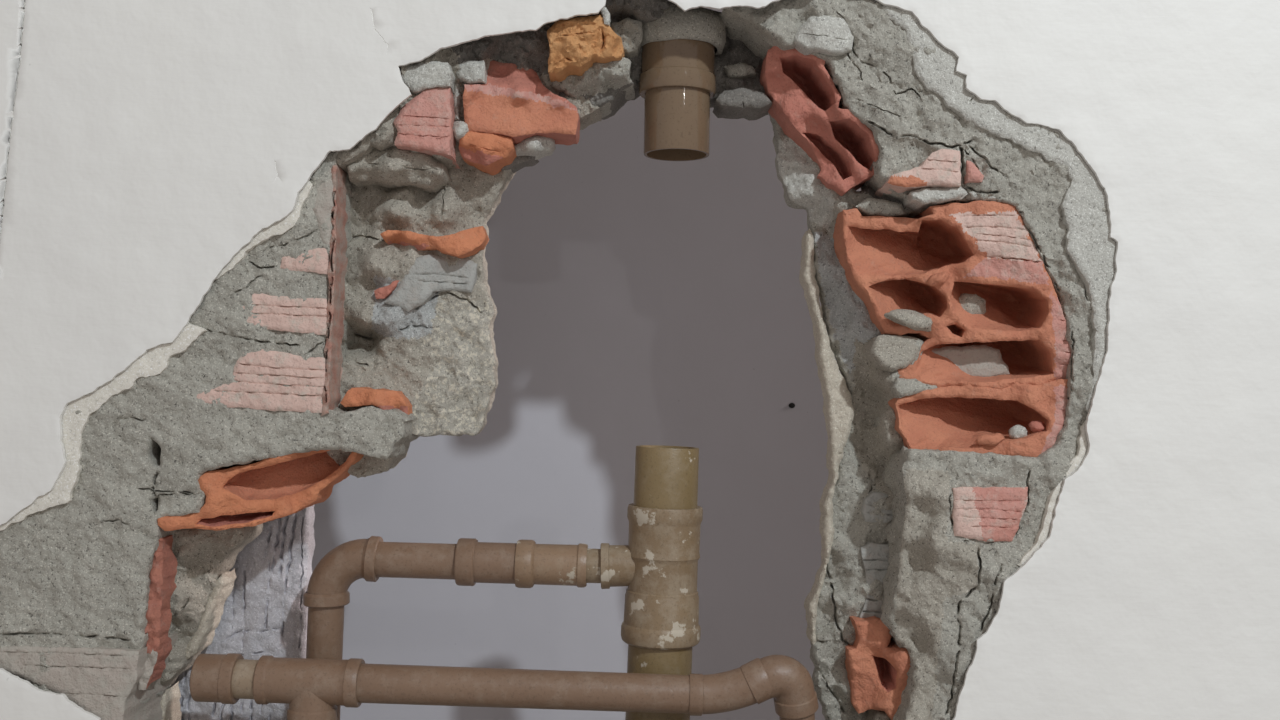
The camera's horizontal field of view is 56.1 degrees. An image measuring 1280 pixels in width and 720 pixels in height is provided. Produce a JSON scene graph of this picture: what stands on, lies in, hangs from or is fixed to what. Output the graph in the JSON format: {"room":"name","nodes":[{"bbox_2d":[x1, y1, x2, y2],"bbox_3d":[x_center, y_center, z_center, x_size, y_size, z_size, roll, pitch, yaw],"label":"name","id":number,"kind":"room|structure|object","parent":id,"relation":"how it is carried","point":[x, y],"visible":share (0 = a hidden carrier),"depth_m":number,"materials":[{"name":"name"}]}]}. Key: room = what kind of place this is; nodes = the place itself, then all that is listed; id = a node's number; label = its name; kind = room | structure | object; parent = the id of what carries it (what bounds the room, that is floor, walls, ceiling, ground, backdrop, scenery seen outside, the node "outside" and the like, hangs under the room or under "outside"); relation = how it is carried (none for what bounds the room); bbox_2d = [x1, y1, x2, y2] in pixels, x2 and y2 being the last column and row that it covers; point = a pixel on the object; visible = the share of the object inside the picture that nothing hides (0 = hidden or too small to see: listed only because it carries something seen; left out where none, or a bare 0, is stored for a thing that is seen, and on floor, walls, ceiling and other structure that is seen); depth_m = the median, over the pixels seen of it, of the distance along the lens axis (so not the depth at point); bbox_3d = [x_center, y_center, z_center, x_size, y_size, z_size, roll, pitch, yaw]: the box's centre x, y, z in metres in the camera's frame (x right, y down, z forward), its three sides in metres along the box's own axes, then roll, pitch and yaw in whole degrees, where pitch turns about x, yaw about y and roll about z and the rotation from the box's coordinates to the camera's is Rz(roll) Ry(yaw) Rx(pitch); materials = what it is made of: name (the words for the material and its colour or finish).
{"room":"room under renovation","nodes":[
{"label":"room under renovation","id":0,"kind":"room"},
{"bbox_2d":[170,504,314,719],"bbox_3d":[-0.470,0.282,1.235,0.268,0.306,0.027,3,-2,0],"label":"wall","id":1,"kind":"structure","parent":0,"point":[264,613],"depth_m":1.23,"materials":[{"name":"white paint"}]},
{"bbox_2d":[312,8,860,719],"bbox_3d":[0.000,-0.006,1.680,4.000,3.100,0.101,3,-2,0],"label":"wall","id":2,"kind":"structure","parent":0,"point":[639,299],"depth_m":1.63,"materials":[{"name":"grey paint"}]},
{"bbox_2d":[0,0,1279,719],"bbox_3d":[-0.029,-0.029,1.151,2.675,2.185,0.141,3,-2,0],"label":"wall","id":3,"kind":"structure","parent":0,"point":[243,263],"depth_m":1.09,"materials":[{"name":"white paint"}]},
{"bbox_2d":[303,445,702,719],"bbox_3d":[-0.136,0.255,1.184,0.393,0.353,0.078,3,-2,0],"label":"pipe","id":4,"kind":"object","parent":3,"relation":"attached to","point":[658,565],"visible":0.98,"depth_m":1.17,"materials":[{"name":"brown plastic"}]},
{"bbox_2d":[600,543,634,588],"bbox_3d":[-0.008,0.204,1.185,0.064,0.046,0.045,3,-2,0],"label":"socket","id":5,"kind":"object","parent":4,"relation":"attached to","point":[617,562],"depth_m":1.17,"materials":[{"name":"plastic"}]},
{"bbox_2d":[189,653,818,719],"bbox_3d":[-0.123,0.343,1.125,0.588,0.155,0.047,3,-2,-1],"label":"pipe","id":6,"kind":"object","parent":3,"relation":"in","point":[312,689],"visible":1,"depth_m":1.11,"materials":[{"name":"brown plastic"}]},
{"bbox_2d":[547,14,624,81],"bbox_3d":[-0.051,-0.292,1.129,0.072,0.057,0.067,3,-2,0],"label":"chunk","id":7,"kind":"object","parent":3,"relation":"attached to","point":[577,43],"visible":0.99,"depth_m":1.10,"materials":[{"name":"orange brick"}]},
{"bbox_2d":[639,6,725,160],"bbox_3d":[0.037,-0.269,1.176,0.092,0.138,0.092,3,-2,0],"label":"drain pipe","id":8,"kind":"object","parent":3,"relation":"attached to","point":[677,78],"visible":0.91,"depth_m":1.15,"materials":[{"name":"brown plastic"}]},
{"bbox_2d":[639,39,715,98],"bbox_3d":[0.038,-0.295,1.176,0.076,0.074,0.076,3,-2,0],"label":"socket","id":9,"kind":"object","parent":8,"relation":"attached to","point":[670,68],"depth_m":1.14,"materials":[{"name":"brown plastic"}]},
{"bbox_2d":[884,309,932,331],"bbox_3d":[0.254,-0.038,1.132,0.049,0.020,0.024,3,-2,0],"label":"lump","id":10,"kind":"object","parent":3,"relation":"on","point":[917,321],"visible":1,"depth_m":1.12,"materials":[{"name":"grey concrete"}]},
{"bbox_2d":[927,272,948,285],"bbox_3d":[0.278,-0.075,1.117,0.018,0.014,0.018,1,-2,43],"label":"crumb","id":11,"kind":"object","parent":3,"relation":"on","point":[936,279],"visible":1,"depth_m":1.11,"materials":[{"name":"orange brick"}]},
{"bbox_2d":[975,433,1003,446],"bbox_3d":[0.323,0.074,1.110,0.026,0.013,0.016,3,-2,0],"label":"crumb","id":12,"kind":"object","parent":3,"relation":"on","point":[988,440],"visible":1,"depth_m":1.10,"materials":[{"name":"orange brick"}]},
{"bbox_2d":[1008,425,1027,438],"bbox_3d":[0.352,0.068,1.119,0.017,0.015,0.017,3,-2,0],"label":"pebble","id":13,"kind":"object","parent":3,"relation":"in","point":[1017,431],"visible":1,"depth_m":1.11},
{"bbox_2d":[1028,420,1044,431],"bbox_3d":[0.369,0.063,1.115,0.016,0.013,0.016,3,-2,0],"label":"crumb","id":14,"kind":"object","parent":3,"relation":"on","point":[1035,426],"visible":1,"depth_m":1.11,"materials":[{"name":"red brick"}]}
]}

